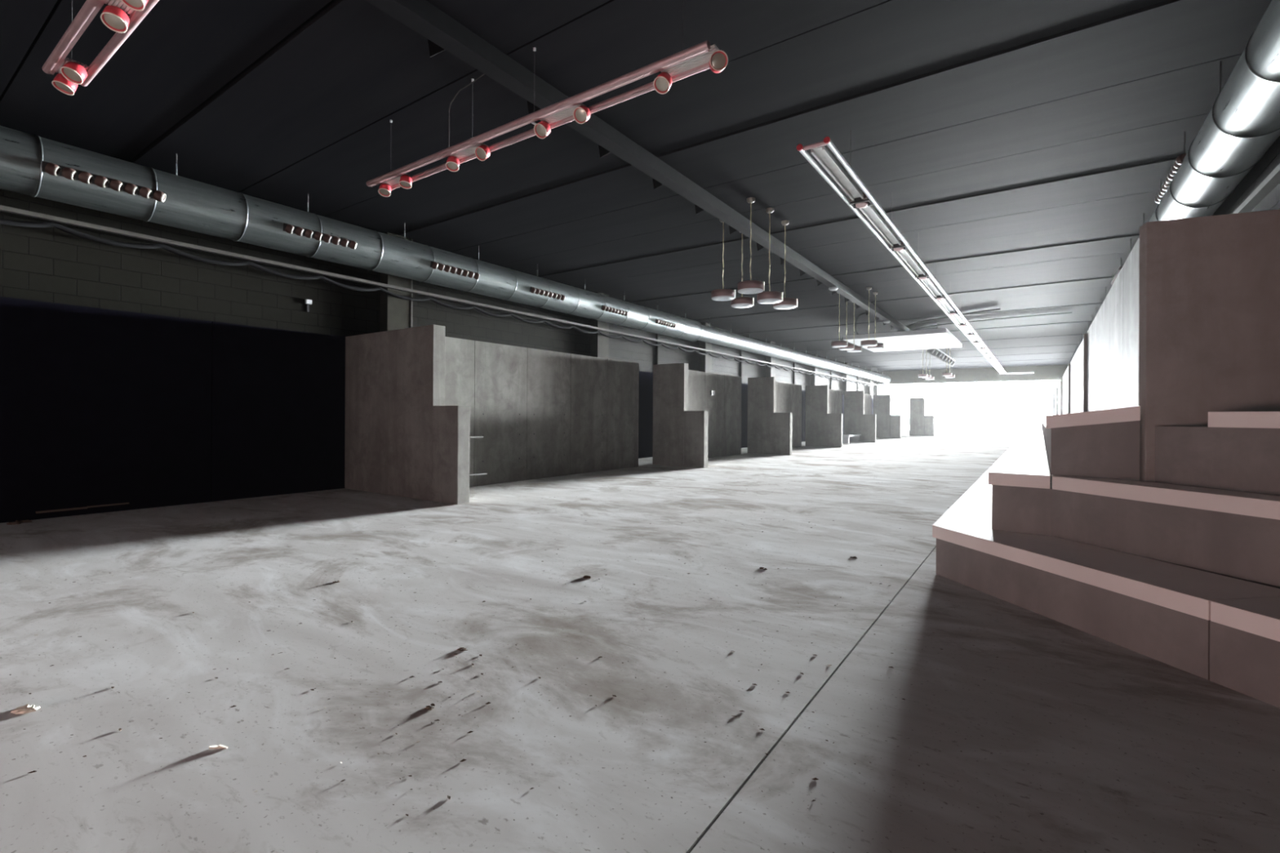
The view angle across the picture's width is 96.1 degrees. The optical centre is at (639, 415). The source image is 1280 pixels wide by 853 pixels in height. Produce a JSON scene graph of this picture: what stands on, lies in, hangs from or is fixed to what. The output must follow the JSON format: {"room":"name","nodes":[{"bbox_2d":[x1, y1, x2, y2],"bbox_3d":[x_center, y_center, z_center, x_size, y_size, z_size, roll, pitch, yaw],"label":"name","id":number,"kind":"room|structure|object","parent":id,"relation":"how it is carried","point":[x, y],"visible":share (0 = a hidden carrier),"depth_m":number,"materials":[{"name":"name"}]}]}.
{"room":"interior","nodes":[
{"label":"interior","id":0,"kind":"room"},
{"bbox_2d":[0,160,875,398],"bbox_3d":[3.467,-1.157,22.624,0.250,4.450,47.900,0,0,35],"label":"wall","id":1,"kind":"structure","parent":0,"point":[52,264],"depth_m":8.73,"materials":[{"name":"paint"}]},
{"bbox_2d":[305,299,311,311],"bbox_3d":[-5.473,-1.816,9.500,0.050,0.195,0.090,0,0,35],"label":"alarm box","id":2,"kind":"object","parent":1,"relation":"attached to","point":[308,302],"visible":1,"depth_m":9.50,"materials":[{"name":"white paint"}]},
{"bbox_2d":[379,231,411,332],"bbox_3d":[-4.535,-1.149,10.679,0.249,4.350,0.490,0,0,35],"label":"pilaster","id":3,"kind":"object","parent":1,"relation":"attached to","point":[394,312],"visible":0.24,"depth_m":10.53,"materials":[{"name":"paint"}]},
{"bbox_2d":[410,239,413,327],"bbox_3d":[-4.291,-1.142,10.802,0.009,4.340,0.030,0,0,35],"label":"strip","id":4,"kind":"object","parent":3,"relation":"attached to","point":[411,283],"visible":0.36,"depth_m":10.79,"materials":[{"name":"grey paint"}]},
{"bbox_2d":[590,291,608,359],"bbox_3d":[-1.097,-1.131,15.621,0.249,4.350,0.490,0,0,35],"label":"pilaster","id":5,"kind":"object","parent":1,"relation":"attached to","point":[599,344],"visible":0.22,"depth_m":15.47,"materials":[{"name":"paint"}]},
{"bbox_2d":[655,333,658,364],"bbox_3d":[0.535,-0.972,18.145,0.049,4.050,0.060,0,0,35],"label":"conduit","id":6,"kind":"object","parent":1,"relation":"attached to","point":[657,335],"visible":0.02,"depth_m":18.12,"materials":[{"name":"paint"}]},
{"bbox_2d":[698,322,711,373],"bbox_3d":[2.339,-1.113,20.564,0.249,4.350,0.490,0,0,35],"label":"pilaster","id":7,"kind":"object","parent":1,"relation":"attached to","point":[705,361],"visible":0.35,"depth_m":20.40,"materials":[{"name":"paint"}]},
{"bbox_2d":[740,350,742,382],"bbox_3d":[4.075,-0.954,23.236,0.049,4.050,0.060,0,0,35],"label":"conduit","id":8,"kind":"object","parent":1,"relation":"attached to","point":[740,350],"visible":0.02,"depth_m":23.22,"materials":[{"name":"paint"}]},
{"bbox_2d":[765,341,775,377],"bbox_3d":[5.776,-1.095,25.506,0.249,4.350,0.490,0,0,35],"label":"pilaster","id":9,"kind":"object","parent":1,"relation":"attached to","point":[770,371],"visible":0.35,"depth_m":25.32,"materials":[{"name":"paint"}]},
{"bbox_2d":[810,353,817,385],"bbox_3d":[9.213,-1.077,30.448,0.249,4.350,0.490,0,0,35],"label":"pilaster","id":10,"kind":"object","parent":1,"relation":"attached to","point":[814,380],"visible":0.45,"depth_m":30.27,"materials":[{"name":"paint"}]},
{"bbox_2d":[842,362,848,395],"bbox_3d":[12.650,-1.059,35.391,0.249,4.350,0.490,0,0,35],"label":"pilaster","id":11,"kind":"object","parent":1,"relation":"attached to","point":[845,384],"visible":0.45,"depth_m":35.22,"materials":[{"name":"paint"}]},
{"bbox_2d":[866,369,872,395],"bbox_3d":[16.087,-1.041,40.333,0.249,4.350,0.490,0,0,35],"label":"pilaster","id":12,"kind":"object","parent":1,"relation":"attached to","point":[868,380],"visible":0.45,"depth_m":40.12,"materials":[{"name":"paint"}]},
{"bbox_2d":[874,385,878,395],"bbox_3d":[17.320,-0.570,42.172,0.180,3.420,0.220,0,0,35],"label":"trim","id":13,"kind":"structure","parent":1,"relation":"attached to","point":[876,388],"depth_m":42.10,"materials":[{"name":"paint"}]},
{"bbox_3d":[-7.971,-1.166,5.736,0.249,4.350,0.490,0,0,35],"label":"pilaster","id":14,"kind":"object","parent":1,"relation":"attached to","visible":0},
{"bbox_2d":[0,204,878,385],"bbox_3d":[3.724,-2.291,22.266,0.069,0.050,47.200,0,0,35],"label":"pipe","id":15,"kind":"object","parent":14,"relation":"attached to","point":[2,208],"visible":1,"depth_m":9.06,"materials":[{"name":"grey paint"}]},
{"bbox_2d":[0,218,874,386],"bbox_3d":[3.488,-2.180,21.911,0.060,0.146,45.949,0,0,35],"label":"cable","id":16,"kind":"object","parent":15,"relation":"hanging from","point":[22,224],"visible":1,"depth_m":9.09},
{"bbox_2d":[0,0,1271,371],"bbox_3d":[7.924,-3.369,18.594,12.250,0.220,49.840,0,0,35],"label":"ceiling","id":17,"kind":"structure","parent":0,"point":[1021,148],"depth_m":6.63,"materials":[{"name":"paint"}]},
{"bbox_2d":[41,0,159,95],"bbox_3d":[-2.700,-2.901,3.246,4.365,0.832,0.258,0,0,35],"label":"track","id":18,"kind":"object","parent":17,"relation":"hanging from","point":[71,73],"visible":1,"depth_m":3.97,"materials":[{"name":"metal"}]},
{"bbox_2d":[0,125,890,382],"bbox_3d":[4.354,-2.809,22.013,0.728,0.947,47.300,0,0,35],"label":"air duct","id":19,"kind":"object","parent":17,"relation":"hanging from","point":[31,165],"visible":1,"depth_m":8.19,"materials":[{"name":"metal"}]},
{"bbox_2d":[41,160,166,201],"bbox_3d":[-6.049,-2.643,6.543,0.133,0.130,1.061,0,0,35],"label":"diffuser","id":20,"kind":"object","parent":19,"relation":"attached to","point":[53,170],"depth_m":6.48,"materials":[{"name":"black paint"}]},
{"bbox_2d":[282,222,357,248],"bbox_3d":[-4.694,-2.636,8.491,0.133,0.130,1.061,0,0,35],"label":"diffuser","id":21,"kind":"object","parent":19,"relation":"attached to","point":[294,230],"depth_m":8.43,"materials":[{"name":"black paint"}]},
{"bbox_2d":[430,261,479,279],"bbox_3d":[-3.339,-2.629,10.439,0.133,0.130,1.061,0,0,35],"label":"diffuser","id":22,"kind":"object","parent":19,"relation":"attached to","point":[443,268],"depth_m":10.39,"materials":[{"name":"black paint"}]},
{"bbox_2d":[529,286,565,300],"bbox_3d":[-1.984,-2.622,12.387,0.133,0.130,1.061,0,0,35],"label":"diffuser","id":23,"kind":"object","parent":19,"relation":"attached to","point":[540,292],"depth_m":12.35,"materials":[{"name":"black paint"}]},
{"bbox_2d":[600,305,628,315],"bbox_3d":[-0.629,-2.615,14.336,0.133,0.130,1.061,0,0,35],"label":"diffuser","id":24,"kind":"object","parent":19,"relation":"attached to","point":[612,310],"depth_m":14.32,"materials":[{"name":"black paint"}]},
{"bbox_2d":[654,319,676,328],"bbox_3d":[0.725,-2.608,16.284,0.133,0.130,1.061,0,0,35],"label":"diffuser","id":25,"kind":"object","parent":19,"relation":"attached to","point":[663,323],"depth_m":16.28,"materials":[{"name":"black paint"}]},
{"bbox_2d":[704,332,719,337],"bbox_3d":[2.346,-2.621,18.744,0.024,0.085,1.040,0,0,35],"label":"diffuser","id":26,"kind":"object","parent":19,"relation":"attached to","point":[707,335],"depth_m":18.74,"materials":[{"name":"black paint"}]},
{"bbox_2d":[736,340,749,345],"bbox_3d":[3.710,-2.614,20.706,0.024,0.085,1.040,0,0,35],"label":"diffuser","id":27,"kind":"object","parent":19,"relation":"attached to","point":[738,342],"depth_m":20.69,"materials":[{"name":"black paint"}]},
{"bbox_2d":[763,346,773,351],"bbox_3d":[5.075,-2.607,22.668,0.024,0.085,1.040,0,0,35],"label":"diffuser","id":28,"kind":"object","parent":19,"relation":"attached to","point":[765,348],"depth_m":22.64,"materials":[{"name":"black paint"}]},
{"bbox_2d":[448,74,484,147],"bbox_3d":[-1.622,-2.961,5.548,0.704,0.601,0.008,0,0,35],"label":"wire","id":29,"kind":"object","parent":17,"relation":"hanging from","point":[482,74],"visible":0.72,"depth_m":5.68,"materials":[{"name":"grey paint"}]},
{"bbox_2d":[365,27,728,197],"bbox_3d":[-1.201,-2.888,5.352,4.453,0.842,0.258,0,0,35],"label":"track","id":30,"kind":"object","parent":17,"relation":"hanging from","point":[703,56],"visible":0.99,"depth_m":4.88,"materials":[{"name":"metal"}]},
{"bbox_2d":[364,0,911,331],"bbox_3d":[2.847,-3.180,11.369,0.394,0.210,28.500,0,0,35],"label":"ceiling beam","id":31,"kind":"structure","parent":17,"relation":"attached to","point":[442,33],"depth_m":6.27,"materials":[{"name":"black paint"}]},
{"bbox_2d":[828,286,838,290],"bbox_3d":[4.619,-3.026,13.730,0.220,0.080,0.220,0,0,35],"label":"lamp","id":32,"kind":"object","parent":31,"relation":"attached to","point":[833,288],"visible":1,"depth_m":13.66,"materials":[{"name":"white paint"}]},
{"bbox_2d":[711,219,735,301],"bbox_3d":[1.396,-2.622,9.611,0.402,1.347,0.388,0,0,35],"label":"pendant lamp","id":33,"kind":"object","parent":17,"relation":"hanging from","point":[719,295],"visible":0.87,"depth_m":9.50,"materials":[{"name":"brown metal"}]},
{"bbox_2d":[711,295,733,301],"bbox_3d":[1.386,-1.957,9.616,0.378,0.015,0.378,0,0,35],"label":"diffuser","id":34,"kind":"object","parent":33,"relation":"attached to","point":[718,298],"depth_m":9.56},
{"bbox_2d":[730,231,754,307],"bbox_3d":[1.808,-2.612,10.153,0.402,1.363,0.388,0,0,35],"label":"pendant lamp","id":35,"kind":"object","parent":17,"relation":"hanging from","point":[738,302],"visible":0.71,"depth_m":10.04,"materials":[{"name":"brown metal"}]},
{"bbox_2d":[731,303,752,307],"bbox_3d":[1.799,-1.939,10.157,0.378,0.015,0.378,0,0,35],"label":"diffuser","id":36,"kind":"object","parent":35,"relation":"attached to","point":[735,305],"depth_m":10.11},
{"bbox_2d":[737,197,764,293],"bbox_3d":[1.689,-2.588,8.738,0.402,1.412,0.388,0,0,35],"label":"pendant lamp","id":37,"kind":"object","parent":17,"relation":"hanging from","point":[750,286],"visible":1,"depth_m":8.65,"materials":[{"name":"brown metal"}]},
{"bbox_2d":[737,288,763,293],"bbox_3d":[1.679,-1.891,8.742,0.378,0.015,0.378,0,0,35],"label":"diffuser","id":38,"kind":"object","parent":37,"relation":"attached to","point":[742,291],"depth_m":8.69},
{"bbox_2d":[756,207,782,303],"bbox_3d":[2.072,-2.552,9.165,0.402,1.480,0.388,0,0,35],"label":"pendant lamp","id":39,"kind":"object","parent":17,"relation":"hanging from","point":[766,297],"visible":0.99,"depth_m":9.08,"materials":[{"name":"brown metal"}]},
{"bbox_2d":[757,298,781,303],"bbox_3d":[2.062,-1.821,9.169,0.378,0.015,0.378,0,0,35],"label":"diffuser","id":40,"kind":"object","parent":39,"relation":"attached to","point":[759,300],"depth_m":9.10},
{"bbox_2d":[773,220,797,309],"bbox_3d":[2.463,-2.560,9.746,0.402,1.460,0.388,0,0,35],"label":"pendant lamp","id":41,"kind":"object","parent":17,"relation":"hanging from","point":[787,303],"visible":0.91,"depth_m":9.66,"materials":[{"name":"brown metal"}]},
{"bbox_2d":[773,304,795,309],"bbox_3d":[2.454,-1.839,9.750,0.378,0.015,0.378,0,0,35],"label":"diffuser","id":42,"kind":"object","parent":41,"relation":"attached to","point":[775,306],"depth_m":9.69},
{"bbox_2d":[831,292,847,347],"bbox_3d":[5.256,-2.546,15.148,0.400,1.459,0.388,0,0,35],"label":"pendant lamp","id":43,"kind":"object","parent":17,"relation":"hanging from","point":[834,344],"visible":0.84,"depth_m":15.04,"materials":[{"name":"brown metal"}]},
{"bbox_2d":[831,345,846,347],"bbox_3d":[5.248,-1.825,15.152,0.378,0.015,0.378,0,0,35],"label":"diffuser","id":44,"kind":"object","parent":43,"relation":"attached to","point":[836,346],"depth_m":15.13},
{"bbox_2d":[839,302,854,350],"bbox_3d":[5.648,-2.540,15.710,0.400,1.468,0.388,0,0,35],"label":"pendant lamp","id":45,"kind":"object","parent":17,"relation":"hanging from","point":[850,346],"visible":0.68,"depth_m":15.59,"materials":[{"name":"brown metal"}]},
{"bbox_2d":[839,347,853,350],"bbox_3d":[5.639,-1.814,15.714,0.378,0.015,0.378,0,0,35],"label":"diffuser","id":46,"kind":"object","parent":45,"relation":"attached to","point":[840,348],"depth_m":15.60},
{"bbox_2d":[846,302,862,351],"bbox_3d":[6.096,-2.547,16.355,0.400,1.449,0.388,0,0,35],"label":"pendant lamp","id":47,"kind":"object","parent":17,"relation":"hanging from","point":[857,348],"visible":0.69,"depth_m":16.28,"materials":[{"name":"brown metal"}]},
{"bbox_2d":[854,311,866,334],"bbox_3d":[7.539,-3.131,19.664,0.385,0.243,4.074,0,0,14],"label":"power cable","id":48,"kind":"object","parent":17,"relation":"hanging from","point":[865,312],"visible":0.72,"depth_m":19.49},
{"bbox_2d":[860,287,877,346],"bbox_3d":[5.855,-2.528,14.695,0.400,1.490,0.388,0,0,35],"label":"pendant lamp","id":49,"kind":"object","parent":17,"relation":"hanging from","point":[868,343],"visible":1,"depth_m":14.64,"materials":[{"name":"brown metal"}]},
{"bbox_2d":[861,344,876,346],"bbox_3d":[5.846,-1.791,14.699,0.378,0.015,0.378,0,0,35],"label":"diffuser","id":50,"kind":"object","parent":49,"relation":"attached to","point":[864,345],"depth_m":14.67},
{"bbox_2d":[867,292,884,349],"bbox_3d":[6.255,-2.525,15.270,0.400,1.492,0.388,0,0,35],"label":"pendant lamp","id":51,"kind":"object","parent":17,"relation":"hanging from","point":[880,345],"visible":0.77,"depth_m":15.20,"materials":[{"name":"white metal"}]},
{"bbox_2d":[867,346,883,349],"bbox_3d":[6.246,-1.787,15.273,0.378,0.015,0.378,0,0,35],"label":"diffuser","id":52,"kind":"object","parent":51,"relation":"attached to","point":[868,348],"depth_m":15.18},
{"bbox_2d":[843,322,962,351],"bbox_3d":[10.404,-3.032,22.557,3.440,0.433,4.900,0,0,35],"label":"raft","id":53,"kind":"object","parent":17,"relation":"hanging from","point":[942,338],"visible":0.77,"depth_m":21.45,"materials":[{"name":"white paint"}]},
{"bbox_2d":[796,137,1034,373],"bbox_3d":[12.274,-2.871,19.609,1.662,0.736,35.256,0,0,35],"label":"strip light","id":54,"kind":"object","parent":17,"relation":"hanging from","point":[864,202],"visible":1,"depth_m":7.75,"materials":[{"name":"metal"}]},
{"bbox_2d":[918,351,928,377],"bbox_3d":[13.223,-2.516,26.867,0.400,1.437,0.388,0,0,35],"label":"pendant lamp","id":55,"kind":"object","parent":17,"relation":"hanging from","point":[922,375],"visible":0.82,"depth_m":26.77,"materials":[{"name":"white metal"}]},
{"bbox_2d":[926,348,955,366],"bbox_3d":[15.096,-2.966,28.673,0.344,0.516,8.400,0,0,35],"label":"light fixture","id":56,"kind":"object","parent":17,"relation":"hanging from","point":[936,353],"visible":0.86,"depth_m":28.02,"materials":[{"name":"metal"}]},
{"bbox_2d":[942,349,951,376],"bbox_3d":[14.044,-2.522,26.296,0.400,1.417,0.388,0,0,35],"label":"pendant lamp","id":57,"kind":"object","parent":17,"relation":"hanging from","point":[943,374],"visible":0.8,"depth_m":26.17,"materials":[{"name":"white metal"}]},
{"bbox_2d":[945,347,955,377],"bbox_3d":[14.615,-2.509,27.117,0.400,1.437,0.388,0,0,35],"label":"pendant lamp","id":58,"kind":"object","parent":17,"relation":"hanging from","point":[952,375],"visible":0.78,"depth_m":27.08,"materials":[{"name":"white metal"}]},
{"bbox_2d":[906,308,999,326],"bbox_3d":[10.084,-3.207,18.929,0.313,0.063,3.563,0,0,-21],"label":"power cable","id":59,"kind":"object","parent":17,"relation":"attached to","point":[994,308],"visible":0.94,"depth_m":18.48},
{"bbox_2d":[912,311,1071,330],"bbox_3d":[11.625,-3.208,19.563,0.568,0.028,4.916,0,0,-40],"label":"power cable","id":60,"kind":"object","parent":17,"relation":"attached to","point":[1071,312],"visible":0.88,"depth_m":18.98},
{"bbox_2d":[1067,0,1279,366],"bbox_3d":[12.852,-2.662,16.103,0.541,1.152,47.300,0,0,35],"label":"air duct","id":61,"kind":"object","parent":17,"relation":"hanging from","point":[1242,122],"visible":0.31,"depth_m":4.56,"materials":[{"name":"metal"}]},
{"bbox_2d":[1155,152,1186,203],"bbox_3d":[5.609,-2.483,6.072,0.104,0.099,1.361,0,0,35],"label":"diffuser","id":62,"kind":"object","parent":61,"relation":"attached to","point":[1178,163],"depth_m":5.94,"materials":[{"name":"black paint"}]},
{"bbox_2d":[0,431,1279,852],"bbox_3d":[8.340,1.153,19.227,12.250,0.120,48.300,0,0,35],"label":"floor","id":63,"kind":"structure","parent":0,"point":[1070,740],"depth_m":2.23,"materials":[{"name":"concrete"}]},
{"bbox_2d":[6,519,31,524],"bbox_3d":[-5.888,1.009,5.448,0.186,0.027,0.160,0,0,22],"label":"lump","id":64,"kind":"object","parent":63,"relation":"on","point":[16,522],"visible":1,"depth_m":5.44,"materials":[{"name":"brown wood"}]},
{"bbox_2d":[10,703,39,714],"bbox_3d":[-2.166,1.032,2.030,0.074,0.016,0.068,0,0,-25],"label":"bundle","id":65,"kind":"object","parent":63,"relation":"on","point":[26,708],"visible":1,"depth_m":2.02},
{"bbox_2d":[208,744,227,748],"bbox_3d":[-1.323,1.040,1.808,0.056,0.011,0.018,0,0,-9],"label":"chip","id":66,"kind":"object","parent":63,"relation":"on","point":[220,746],"visible":1,"depth_m":1.80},
{"bbox_2d":[344,324,469,504],"bbox_3d":[-3.102,-0.039,7.500,2.497,2.145,0.172,0,0,35],"label":"wall","id":67,"kind":"structure","parent":63,"relation":"on","point":[402,439],"depth_m":7.33,"materials":[{"name":"concrete"}]},
{"bbox_2d":[423,703,435,711],"bbox_3d":[-0.749,1.043,2.061,0.039,0.007,0.039,0,0,35],"label":"dry leaf","id":68,"kind":"object","parent":63,"relation":"on","point":[428,707],"visible":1,"depth_m":2.06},
{"bbox_2d":[0,296,873,523],"bbox_3d":[2.935,-0.007,18.478,0.120,2.145,40.392,0,0,35],"label":"wall","id":69,"kind":"structure","parent":63,"relation":"on","point":[99,406],"depth_m":6.45,"materials":[{"name":"black paint"}]},
{"bbox_2d":[35,502,128,513],"bbox_3d":[-5.716,0.947,5.920,0.021,0.022,0.700,0,0,35],"label":"strip","id":70,"kind":"object","parent":69,"relation":"attached to","point":[80,508],"visible":1,"depth_m":5.86,"materials":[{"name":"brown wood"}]},
{"bbox_2d":[26,520,889,791],"bbox_3d":[1.087,1.054,6.821,4.778,0.004,11.490,0,0,35],"label":"litter","id":71,"kind":"object","parent":63,"relation":"on","point":[597,521],"visible":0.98,"depth_m":2.18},
{"bbox_2d":[8,470,974,820],"bbox_3d":[1.198,1.054,6.590,5.262,0.005,11.808,0,0,35],"label":"litter","id":72,"kind":"object","parent":63,"relation":"on","point":[119,729],"visible":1,"depth_m":2.25,"materials":[{"name":"brown plant"}]},
{"bbox_2d":[444,336,639,487],"bbox_3d":[-1.563,-0.026,9.732,0.101,2.135,5.238,0,0,35],"label":"wall","id":73,"kind":"structure","parent":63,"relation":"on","point":[537,414],"depth_m":9.52,"materials":[{"name":"grey concrete"}]},
{"bbox_2d":[652,363,708,467],"bbox_3d":[0.836,-0.018,12.069,1.250,2.145,0.172,0,0,35],"label":"wall","id":74,"kind":"structure","parent":63,"relation":"on","point":[680,434],"depth_m":12.03,"materials":[{"name":"concrete"}]},
{"bbox_2d":[688,369,741,457],"bbox_3d":[1.566,-0.009,14.232,0.100,2.135,4.198,0,0,35],"label":"screen","id":75,"kind":"object","parent":63,"relation":"on","point":[723,407],"visible":0.56,"depth_m":14.85,"materials":[{"name":"concrete"}]},
{"bbox_2d":[747,377,792,454],"bbox_3d":[3.622,-0.004,16.076,1.250,2.145,0.172,0,0,35],"label":"wall","id":76,"kind":"structure","parent":63,"relation":"on","point":[770,431],"depth_m":16.04,"materials":[{"name":"concrete"}]},
{"bbox_2d":[775,382,801,448],"bbox_3d":[4.360,0.005,18.250,0.100,2.135,4.228,0,0,35],"label":"screen","id":77,"kind":"object","parent":63,"relation":"on","point":[788,396],"visible":0.25,"depth_m":19.27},
{"bbox_2d":[804,385,842,447],"bbox_3d":[6.425,0.011,20.107,1.250,2.145,0.172,0,0,35],"label":"wall","id":78,"kind":"structure","parent":63,"relation":"on","point":[823,428],"depth_m":20.08,"materials":[{"name":"concrete"}]},
{"bbox_2d":[828,388,842,413],"bbox_3d":[7.175,0.020,22.298,0.100,2.135,4.268,0,0,35],"label":"screen","id":79,"kind":"object","parent":63,"relation":"on","point":[835,397],"visible":0.26,"depth_m":23.17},
{"bbox_2d":[842,433,861,443],"bbox_3d":[8.415,0.929,23.378,0.670,0.330,1.900,0,0,35],"label":"bench","id":80,"kind":"object","parent":63,"relation":"on","point":[846,437],"visible":0.7,"depth_m":23.33,"materials":[{"name":"white paint"}]},
{"bbox_2d":[844,391,871,414],"bbox_3d":[10.075,0.035,26.469,0.100,2.135,4.528,0,0,35],"label":"screen","id":81,"kind":"object","parent":63,"relation":"on","point":[868,397],"visible":0.19,"depth_m":27.68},
{"bbox_2d":[844,390,875,442],"bbox_3d":[9.251,0.026,24.171,1.250,2.145,0.172,0,0,35],"label":"wall","id":82,"kind":"structure","parent":63,"relation":"on","point":[855,422],"depth_m":24.13,"materials":[{"name":"concrete"}]},
{"bbox_2d":[873,395,901,438],"bbox_3d":[12.225,0.041,28.448,1.250,2.145,0.172,0,0,35],"label":"wall","id":83,"kind":"structure","parent":63,"relation":"on","point":[888,425],"depth_m":28.41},
{"bbox_2d":[909,397,933,435],"bbox_3d":[15.810,0.060,32.289,1.250,2.145,0.172,0,0,35],"label":"wall","id":84,"kind":"structure","parent":63,"relation":"on","point":[920,424],"depth_m":32.27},
{"bbox_2d":[987,452,1006,470],"bbox_3d":[6.364,0.920,9.841,0.400,0.326,4.870,0,0,35],"label":"step","id":85,"kind":"structure","parent":63,"relation":"on","point":[1002,456],"depth_m":9.44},
{"bbox_2d":[1015,435,1045,448],"bbox_3d":[6.622,0.573,9.662,0.394,0.371,4.870,0,0,35],"label":"step","id":86,"kind":"structure","parent":85,"relation":"on","point":[1024,439],"depth_m":8.95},
{"bbox_2d":[1041,415,1045,442],"bbox_3d":[6.887,0.195,9.479,0.425,0.387,4.870,0,0,35],"label":"step","id":87,"kind":"structure","parent":86,"relation":"on","point":[1042,415],"depth_m":8.48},
{"bbox_2d":[1052,393,1053,415],"bbox_3d":[18.534,0.074,25.723,0.090,2.145,4.754,0,0,35],"label":"screen","id":88,"kind":"object","parent":63,"relation":"on","point":[1053,393],"visible":0.25,"depth_m":26.16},
{"bbox_2d":[1054,388,1056,414],"bbox_3d":[15.679,0.059,21.618,0.090,2.145,4.754,0,0,35],"label":"screen","id":89,"kind":"object","parent":63,"relation":"on","point":[1055,388],"visible":0.23,"depth_m":21.54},
{"bbox_2d":[1056,386,1057,414],"bbox_3d":[14.632,0.064,19.325,1.040,2.125,0.160,0,0,35],"label":"end panel","id":90,"kind":"object","parent":63,"relation":"on","point":[1056,386],"visible":0.14,"depth_m":19.55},
{"bbox_2d":[1057,379,1061,414],"bbox_3d":[12.824,0.044,17.513,0.090,2.145,4.754,0,0,35],"label":"screen","id":91,"kind":"object","parent":63,"relation":"on","point":[1060,383],"visible":0.26,"depth_m":17.81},
{"bbox_2d":[1060,377,1062,414],"bbox_3d":[11.778,0.049,15.220,1.040,2.125,0.160,0,0,35],"label":"end panel","id":92,"kind":"object","parent":63,"relation":"on","point":[1061,378],"visible":0.14,"depth_m":15.45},
{"bbox_2d":[1062,366,1068,413],"bbox_3d":[9.984,0.029,13.429,0.090,2.145,4.704,0,0,35],"label":"window","id":93,"kind":"structure","parent":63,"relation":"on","point":[1065,377],"depth_m":13.67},
{"bbox_2d":[1067,363,1070,413],"bbox_3d":[8.952,0.034,11.156,1.040,2.125,0.160,0,0,35],"label":"end panel","id":94,"kind":"object","parent":63,"relation":"on","point":[1068,381],"visible":0.14,"depth_m":11.38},
{"bbox_2d":[1070,339,1083,413],"bbox_3d":[7.164,0.015,9.373,0.090,2.145,4.684,0,0,35],"label":"window","id":95,"kind":"structure","parent":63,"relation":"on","point":[1077,362],"depth_m":9.18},
{"bbox_2d":[1083,333,1087,412],"bbox_3d":[6.137,0.019,7.109,1.040,2.125,0.160,0,0,35],"label":"end panel","id":96,"kind":"object","parent":63,"relation":"on","point":[1085,335],"visible":0.14,"depth_m":7.33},
{"bbox_2d":[932,470,1279,707],"bbox_3d":[3.136,0.903,4.512,1.784,0.326,7.491,0,0,19],"label":"step","id":97,"kind":"structure","parent":63,"relation":"on","point":[1223,630],"depth_m":2.66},
{"bbox_2d":[987,444,1279,586],"bbox_3d":[3.466,0.556,4.736,1.644,0.371,6.673,0,0,19],"label":"step","id":98,"kind":"structure","parent":97,"relation":"on","point":[1232,533],"depth_m":3.00,"materials":[{"name":"concrete"}]},
{"bbox_2d":[1042,406,1140,480],"bbox_3d":[4.046,0.164,5.389,0.432,0.420,4.970,0,0,35],"label":"step","id":99,"kind":"structure","parent":98,"relation":"on","point":[1103,443],"depth_m":3.39,"materials":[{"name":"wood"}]},
{"bbox_2d":[1155,411,1279,495],"bbox_3d":[3.101,0.176,2.386,0.293,0.387,1.641,0,0,-12],"label":"step","id":100,"kind":"structure","parent":98,"relation":"on","point":[1237,451],"depth_m":2.84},
{"bbox_2d":[1086,236,1139,555],"bbox_3d":[4.317,0.000,5.280,0.090,2.145,4.794,0,0,35],"label":"window","id":101,"kind":"structure","parent":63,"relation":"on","point":[1113,335],"depth_m":4.39,"materials":[{"name":"glass"}]},
{"bbox_2d":[1137,208,1279,588],"bbox_3d":[3.327,-0.005,3.057,1.050,2.145,0.100,0,0,22],"label":"partition wall","id":102,"kind":"structure","parent":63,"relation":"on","point":[1209,286],"depth_m":3.11,"materials":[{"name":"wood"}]},
{"bbox_3d":[9.184,0.935,13.896,0.400,0.326,4.890,0,0,35],"label":"step","id":103,"kind":"structure","parent":63,"relation":"on","visible":0},
{"bbox_2d":[1023,430,1043,435],"bbox_3d":[9.443,0.588,13.718,0.394,0.371,4.890,0,0,35],"label":"step","id":104,"kind":"structure","parent":103,"relation":"on","point":[1028,432],"depth_m":13.22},
{"bbox_3d":[12.024,0.950,17.981,0.400,0.326,4.940,0,0,35],"label":"step","id":105,"kind":"structure","parent":63,"relation":"on","visible":0},
{"bbox_2d":[1028,427,1042,431],"bbox_3d":[12.283,0.602,17.802,0.394,0.371,4.940,0,0,35],"label":"step","id":106,"kind":"structure","parent":105,"relation":"on","point":[1030,428],"depth_m":17.98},
{"bbox_2d":[875,364,1067,384],"bbox_3d":[22.049,-2.770,38.910,12.150,1.030,0.250,0,0,35],"label":"wall","id":107,"kind":"structure","parent":0,"point":[1051,372],"depth_m":38.34,"materials":[{"name":"paint"}]},
{"bbox_2d":[1213,135,1279,215],"bbox_3d":[13.237,-1.106,15.830,0.250,4.450,47.900,0,0,35],"label":"wall","id":108,"kind":"structure","parent":0,"point":[1270,160],"depth_m":5.46,"materials":[{"name":"paint"}]},
{"bbox_3d":[1.396,-1.118,-0.820,0.179,4.350,0.420,0,0,35],"label":"pilaster","id":109,"kind":"object","parent":108,"relation":"attached to","visible":0},
{"bbox_2d":[1232,163,1279,213],"bbox_3d":[11.729,-1.794,14.262,0.079,0.050,43.200,0,0,35],"label":"rail","id":110,"kind":"object","parent":109,"relation":"attached to","point":[1272,180],"visible":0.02,"depth_m":4.66,"materials":[{"name":"grey paint"}]},
{"label":"outside","id":111,"kind":"structure","parent":0,"visible":0},
{"bbox_2d":[901,430,1026,434],"bbox_3d":[24.069,1.255,41.845,17.650,0.120,6.800,0,0,35],"label":"ground","id":112,"kind":"structure","parent":111,"point":[935,431],"depth_m":41.78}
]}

